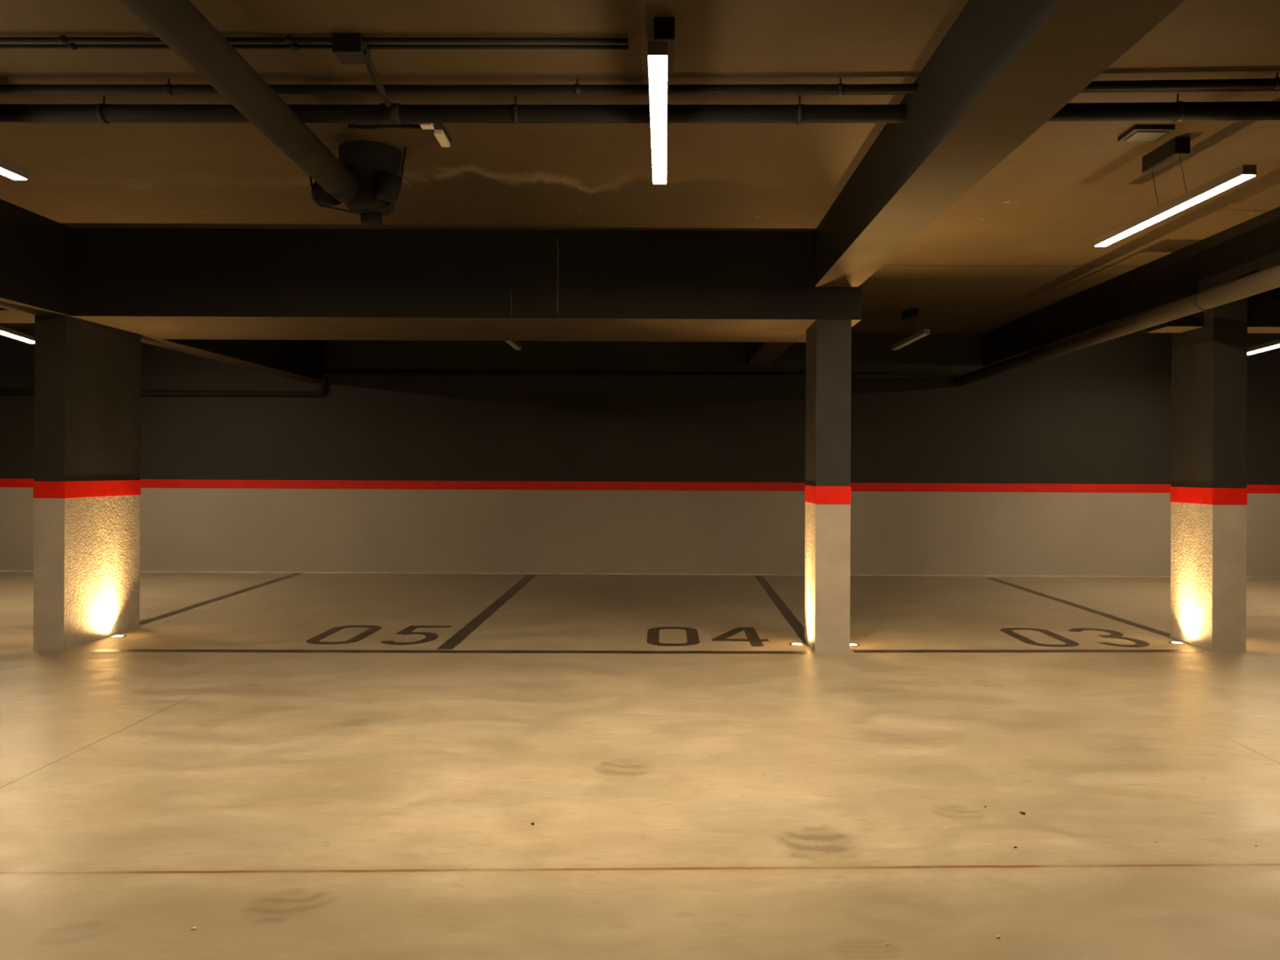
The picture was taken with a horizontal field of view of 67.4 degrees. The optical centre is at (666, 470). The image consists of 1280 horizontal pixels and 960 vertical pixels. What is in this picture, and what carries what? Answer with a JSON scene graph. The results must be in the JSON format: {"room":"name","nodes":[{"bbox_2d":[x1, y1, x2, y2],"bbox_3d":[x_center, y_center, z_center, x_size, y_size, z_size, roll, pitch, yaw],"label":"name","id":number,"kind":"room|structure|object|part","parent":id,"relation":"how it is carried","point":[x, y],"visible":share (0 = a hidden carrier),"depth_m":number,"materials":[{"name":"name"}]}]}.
{"room":"parking garage","nodes":[
{"label":"parking garage","id":0,"kind":"room"},
{"bbox_2d":[0,571,1279,959],"bbox_3d":[-0.007,1.350,0.060,23.000,0.100,24.120,0,0,0],"label":"floor","id":1,"kind":"structure","parent":0,"point":[272,806],"depth_m":4.04,"materials":[{"name":"concrete"}]},
{"bbox_2d":[33,315,141,649],"bbox_3d":[-4.386,0.089,7.311,0.225,2.380,0.984,0,0,0],"label":"column","id":2,"kind":"structure","parent":1,"relation":"on","point":[86,483],"depth_m":7.07,"materials":[{"name":"grey paint"}]},
{"bbox_2d":[109,635,126,638],"bbox_3d":[-4.213,1.274,7.369,0.116,0.010,0.116,0,0,0],"label":"spotlight","id":3,"kind":"object","parent":1,"relation":"on","point":[113,636],"visible":1,"depth_m":7.35,"materials":[{"name":"metal"}]},
{"bbox_2d":[139,573,302,625],"bbox_3d":[-4.449,1.277,9.515,0.108,0.001,5.031,0,0,-3],"label":"parking line","id":4,"kind":"object","parent":1,"relation":"on","point":[187,608],"visible":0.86,"depth_m":9.37,"materials":[{"name":"paint"}]},
{"bbox_2d":[306,625,450,644],"bbox_3d":[-2.239,1.288,7.515,0.955,0.002,0.871,0,0,0],"label":"painted number","id":5,"kind":"object","parent":1,"relation":"on","point":[429,636],"visible":1,"depth_m":7.50,"materials":[{"name":"paint"}]},
{"bbox_2d":[89,648,810,653],"bbox_3d":[-1.517,1.292,6.830,5.088,0.001,0.108,0,0,-1],"label":"parking line","id":6,"kind":"object","parent":1,"relation":"on","point":[97,650],"visible":1,"depth_m":6.83,"materials":[{"name":"paint"}]},
{"bbox_2d":[436,574,535,648],"bbox_3d":[-1.631,1.291,9.385,0.123,0.001,4.936,0,0,-1],"label":"parking line","id":7,"kind":"object","parent":1,"relation":"on","point":[461,634],"visible":1,"depth_m":8.44,"materials":[{"name":"paint"}]},
{"bbox_2d":[646,626,768,646],"bbox_3d":[0.314,1.300,7.524,0.930,0.002,0.868,0,0,0],"label":"painted number","id":8,"kind":"object","parent":1,"relation":"on","point":[692,637],"visible":1,"depth_m":7.48,"materials":[{"name":"paint"}]},
{"bbox_2d":[754,575,809,646],"bbox_3d":[1.105,1.305,9.495,0.108,0.001,4.814,0,0,1],"label":"parking line","id":9,"kind":"object","parent":1,"relation":"on","point":[785,611],"visible":0.94,"depth_m":8.93,"materials":[{"name":"paint"}]},
{"bbox_2d":[789,642,804,645],"bbox_3d":[0.974,1.300,7.171,0.116,0.010,0.116,0,0,0],"label":"spotlight","id":10,"kind":"object","parent":1,"relation":"on","point":[792,643],"visible":1,"depth_m":7.15,"materials":[{"name":"metal"}]},
{"bbox_2d":[804,320,851,653],"bbox_3d":[1.190,0.116,7.120,0.255,2.380,0.526,0,0,0],"label":"column","id":11,"kind":"structure","parent":1,"relation":"on","point":[828,488],"depth_m":6.86,"materials":[{"name":"grey paint"}]},
{"bbox_2d":[849,643,859,646],"bbox_3d":[1.379,1.302,7.155,0.116,0.010,0.116,0,0,0],"label":"spotlight","id":12,"kind":"object","parent":1,"relation":"on","point":[851,644],"visible":0.62,"depth_m":7.13,"materials":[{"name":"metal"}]},
{"bbox_2d":[853,649,1204,653],"bbox_3d":[2.619,1.312,6.956,2.548,0.001,0.108,0,0,-2],"label":"parking line","id":13,"kind":"object","parent":1,"relation":"on","point":[855,651],"visible":1,"depth_m":6.95,"materials":[{"name":"paint"}]},
{"bbox_2d":[1000,627,1149,647],"bbox_3d":[3.199,1.315,7.560,0.951,0.002,0.860,0,0,0],"label":"painted number","id":14,"kind":"object","parent":1,"relation":"on","point":[1139,643],"visible":1,"depth_m":7.52,"materials":[{"name":"paint"}]},
{"bbox_2d":[986,577,1191,644],"bbox_3d":[3.979,1.319,9.492,0.108,0.001,4.476,0,0,-1],"label":"parking line","id":15,"kind":"object","parent":1,"relation":"on","point":[1128,622],"visible":0.95,"depth_m":9.02,"materials":[{"name":"paint"}]},
{"bbox_2d":[1168,641,1186,644],"bbox_3d":[3.886,1.314,7.306,0.116,0.010,0.116,0,0,0],"label":"spotlight","id":16,"kind":"object","parent":1,"relation":"on","point":[1171,642],"visible":1,"depth_m":7.28,"materials":[{"name":"metal"}]},
{"bbox_2d":[1170,297,1247,651],"bbox_3d":[4.090,0.015,7.261,0.252,2.610,0.584,0,0,0],"label":"column","id":17,"kind":"structure","parent":1,"relation":"on","point":[1209,490],"depth_m":7.00,"materials":[{"name":"grey paint"}]},
{"bbox_2d":[0,328,1279,576],"bbox_3d":[0.001,-0.205,12.020,23.000,3.010,0.200,0,0,0],"label":"wall","id":18,"kind":"structure","parent":0,"point":[1061,464],"depth_m":11.92,"materials":[{"name":"grey paint"}]},
{"bbox_2d":[0,371,959,396],"bbox_3d":[-2.945,-1.058,11.870,13.100,0.317,0.070,0,0,0],"label":"pipe","id":19,"kind":"object","parent":18,"relation":"attached to","point":[352,374],"visible":0.84,"depth_m":11.84,"materials":[{"name":"black metal"}]},
{"bbox_2d":[0,570,1279,577],"bbox_3d":[-0.006,1.293,11.914,23.000,0.014,0.012,0,0,0],"label":"baseboard","id":20,"kind":"structure","parent":18,"relation":"attached to","point":[0,571],"depth_m":11.91,"materials":[{"name":"paint"}]},
{"bbox_2d":[0,0,1279,335],"bbox_3d":[0.009,-1.785,0.060,23.000,0.150,24.120,0,0,0],"label":"ceiling","id":21,"kind":"structure","parent":0,"point":[1019,243],"depth_m":5.01,"materials":[{"name":"paint"}]},
{"bbox_2d":[0,157,28,179],"bbox_3d":[-3.111,-1.555,3.835,0.080,0.340,1.516,0,0,2],"label":"pendant lamp","id":22,"kind":"object","parent":21,"relation":"hanging from","point":[8,169],"visible":1,"depth_m":4.50,"materials":[{"name":"white"}]},
{"bbox_2d":[0,167,26,179],"bbox_3d":[-3.111,-1.390,3.835,0.062,0.010,1.500,0,0,2],"label":"diffuser","id":23,"kind":"object","parent":22,"relation":"attached to","point":[13,173],"depth_m":4.51,"materials":[{"name":"white plastic"}]},
{"bbox_2d":[0,307,35,323],"bbox_3d":[-8.011,-1.434,6.920,6.965,0.630,0.600,0,0,0],"label":"ceiling beam","id":24,"kind":"structure","parent":21,"relation":"attached to","point":[6,316],"depth_m":6.96,"materials":[{"name":"paint"}]},
{"bbox_2d":[0,325,35,343],"bbox_3d":[-6.240,-1.510,9.007,0.080,0.460,1.516,0,0,-14],"label":"pendant lamp","id":25,"kind":"object","parent":21,"relation":"hanging from","point":[6,331],"visible":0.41,"depth_m":9.28,"materials":[{"name":"white"}]},
{"bbox_2d":[0,199,324,381],"bbox_3d":[-4.392,-1.417,-0.040,0.273,0.630,23.920,0,0,0],"label":"ceiling beam","id":26,"kind":"structure","parent":21,"relation":"attached to","point":[35,249],"depth_m":6.70,"materials":[{"name":"paint"}]},
{"bbox_2d":[118,0,406,226],"bbox_3d":[-1.422,-1.522,0.674,0.541,0.390,9.329,0,0,-3],"label":"drain pipe","id":27,"kind":"object","parent":21,"relation":"hanging from","point":[365,177],"visible":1,"depth_m":4.07,"materials":[{"name":"grey plastic"}]},
{"bbox_2d":[311,181,341,207],"bbox_3d":[-1.813,-1.489,5.151,0.116,0.143,0.144,0,0,22],"label":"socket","id":28,"kind":"object","parent":27,"relation":"attached to","point":[320,197],"depth_m":5.10,"materials":[{"name":"black plastic"}]},
{"bbox_2d":[323,165,358,204],"bbox_3d":[-1.688,-1.498,5.073,0.280,0.189,0.211,0,0,-38],"label":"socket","id":29,"kind":"object","parent":27,"relation":"attached to","point":[348,195],"depth_m":5.03,"materials":[{"name":"grey plastic"}]},
{"bbox_2d":[375,169,402,203],"bbox_3d":[-1.462,-1.490,5.051,0.127,0.162,0.150,0,0,-25],"label":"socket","id":30,"kind":"object","parent":27,"relation":"attached to","point":[388,184],"depth_m":5.01,"materials":[{"name":"grey plastic"}]},
{"bbox_2d":[0,35,628,44],"bbox_3d":[-2.202,-1.704,3.801,4.100,0.031,0.029,0,0,1],"label":"conduit","id":31,"kind":"object","parent":21,"relation":"attached to","point":[62,39],"visible":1,"depth_m":3.79,"materials":[{"name":"grey metal"}]},
{"bbox_2d":[0,42,628,49],"bbox_3d":[-2.202,-1.705,3.861,4.100,0.030,0.026,0,0,1],"label":"conduit","id":32,"kind":"object","parent":21,"relation":"attached to","point":[72,46],"visible":0.91,"depth_m":3.85,"materials":[{"name":"grey metal"}]},
{"bbox_2d":[331,33,403,124],"bbox_3d":[-1.252,-1.653,4.114,0.128,0.127,0.692,0,0,0],"label":"box","id":33,"kind":"object","parent":21,"relation":"attached to","point":[348,48],"visible":0.92,"depth_m":3.85,"materials":[{"name":"grey metal"}]},
{"bbox_2d":[377,102,403,124],"bbox_3d":[-1.266,-1.636,4.412,0.094,0.094,0.095,0,0,0],"label":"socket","id":34,"kind":"object","parent":33,"relation":"attached to","point":[389,115],"depth_m":4.37,"materials":[{"name":"grey plastic"}]},
{"bbox_2d":[347,124,422,128],"bbox_3d":[-1.400,-1.707,4.777,0.372,0.017,0.032,0,0,2],"label":"cable","id":35,"kind":"object","parent":21,"relation":"attached to","point":[353,126],"visible":0.86,"depth_m":4.77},
{"bbox_2d":[419,123,451,146],"bbox_3d":[-1.162,-1.698,4.840,0.094,0.035,0.319,0,0,-2],"label":"security camera","id":36,"kind":"object","parent":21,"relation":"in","point":[440,133],"visible":0.78,"depth_m":4.80,"materials":[{"name":"white plastic"}]},
{"bbox_3d":[-1.145,-1.710,4.851,0.060,0.012,0.299,0,0,-2],"label":"plate","id":37,"kind":"part","parent":36,"relation":"part of","materials":[{"name":"white plastic"}]},
{"bbox_2d":[71,227,861,342],"bbox_3d":[-1.432,-1.402,7.470,5.647,0.630,1.220,0,0,0],"label":"ceiling beam","id":38,"kind":"structure","parent":21,"relation":"attached to","point":[159,283],"depth_m":6.86,"materials":[{"name":"paint"}]},
{"bbox_2d":[505,341,521,350],"bbox_3d":[-1.699,-1.548,10.277,0.080,0.340,1.516,0,0,0],"label":"pendant lamp","id":39,"kind":"object","parent":21,"relation":"hanging from","point":[514,344],"visible":0.24,"depth_m":10.70,"materials":[{"name":"white plastic"}]},
{"bbox_2d":[0,93,1279,124],"bbox_3d":[-0.161,-1.648,4.383,8.183,0.123,0.128,0,0,1],"label":"pipe","id":40,"kind":"object","parent":21,"relation":"attached to","point":[1177,111],"visible":0.94,"depth_m":4.37,"materials":[{"name":"black metal"}]},
{"bbox_2d":[0,72,1279,95],"bbox_3d":[-0.161,-1.676,4.179,8.184,0.068,0.110,0,0,1],"label":"pipe","id":41,"kind":"object","parent":21,"relation":"attached to","point":[840,88],"visible":0.95,"depth_m":4.19,"materials":[{"name":"black metal"}]},
{"bbox_2d":[647,17,675,183],"bbox_3d":[-0.017,-1.540,3.893,0.093,0.340,1.428,0,0,0],"label":"pendant lamp","id":42,"kind":"object","parent":21,"relation":"hanging from","point":[660,52],"visible":1,"depth_m":3.62,"materials":[{"name":"white plastic"}]},
{"bbox_2d":[648,56,666,183],"bbox_3d":[-0.032,-1.375,3.893,0.062,0.010,1.412,0,0,0],"label":"diffuser","id":43,"kind":"object","parent":42,"relation":"attached to","point":[657,65],"depth_m":3.71,"materials":[{"name":"white plastic"}]},
{"bbox_2d":[891,307,929,350],"bbox_3d":[2.588,-1.527,10.220,0.080,0.340,1.294,0,0,-1],"label":"pendant lamp","id":44,"kind":"object","parent":21,"relation":"hanging from","point":[909,314],"visible":1,"depth_m":10.10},
{"bbox_2d":[892,333,928,350],"bbox_3d":[2.587,-1.362,10.220,0.062,0.010,1.278,0,0,-1],"label":"diffuser","id":45,"kind":"object","parent":44,"relation":"attached to","point":[914,337],"depth_m":10.22,"materials":[{"name":"white plastic"}]},
{"bbox_2d":[746,0,1184,364],"bbox_3d":[1.280,-1.504,-0.041,0.414,0.400,23.929,0,0,-1],"label":"ceiling beam","id":46,"kind":"structure","parent":21,"relation":"attached to","point":[1002,69],"depth_m":3.71,"materials":[{"name":"paint"}]},
{"bbox_2d":[983,206,1279,365],"bbox_3d":[4.070,-1.490,-0.040,0.275,0.400,23.920,0,0,0],"label":"ceiling beam","id":47,"kind":"structure","parent":21,"relation":"attached to","point":[1253,244],"depth_m":7.80,"materials":[{"name":"paint"}]},
{"bbox_2d":[953,265,1279,386],"bbox_3d":[3.704,-1.192,3.935,0.460,0.323,15.871,0,0,0],"label":"pipe","id":48,"kind":"object","parent":47,"relation":"attached to","point":[1268,279],"visible":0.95,"depth_m":7.06,"materials":[{"name":"grey metal"}]},
{"bbox_2d":[990,302,1170,364],"bbox_3d":[3.702,-1.222,9.007,0.024,0.024,3.882,0,0,0],"label":"conduit","id":49,"kind":"object","parent":48,"relation":"attached to","point":[1103,325],"visible":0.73,"depth_m":8.99,"materials":[{"name":"black metal"}]},
{"bbox_2d":[1117,124,1174,142],"bbox_3d":[2.403,-1.684,4.816,0.200,0.028,0.180,0,0,0],"label":"junction box","id":50,"kind":"object","parent":21,"relation":"attached to","point":[1137,133],"visible":1,"depth_m":4.78,"materials":[{"name":"white plastic"}]},
{"bbox_2d":[1093,137,1256,246],"bbox_3d":[2.637,-1.527,5.131,0.113,0.340,1.420,0,0,-2],"label":"pendant lamp","id":51,"kind":"object","parent":21,"relation":"hanging from","point":[1172,151],"visible":1,"depth_m":4.97,"materials":[{"name":"white"}]},
{"bbox_2d":[1094,174,1254,246],"bbox_3d":[2.660,-1.362,5.132,0.062,0.010,1.404,0,0,-2],"label":"diffuser","id":52,"kind":"object","parent":51,"relation":"attached to","point":[1228,181],"depth_m":5.01,"materials":[{"name":"white plastic"}]},
{"bbox_2d":[1146,287,1279,333],"bbox_3d":[7.607,-1.358,7.260,7.800,0.630,0.320,0,0,0],"label":"ceiling beam","id":53,"kind":"structure","parent":21,"relation":"attached to","point":[1264,308],"depth_m":7.10,"materials":[{"name":"paint"}]},
{"bbox_2d":[1247,333,1279,355],"bbox_3d":[6.049,-1.450,9.436,0.080,0.460,1.516,0,0,8],"label":"pendant lamp","id":54,"kind":"object","parent":21,"relation":"hanging from","point":[1273,344],"visible":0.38,"depth_m":9.75,"materials":[{"name":"white"}]},
{"bbox_2d":[1247,344,1279,355],"bbox_3d":[6.048,-1.230,9.436,0.062,0.020,1.500,0,0,8],"label":"diffuser","id":55,"kind":"object","parent":54,"relation":"attached to","point":[1261,348],"depth_m":9.81,"materials":[{"name":"white plastic"}]}
]}

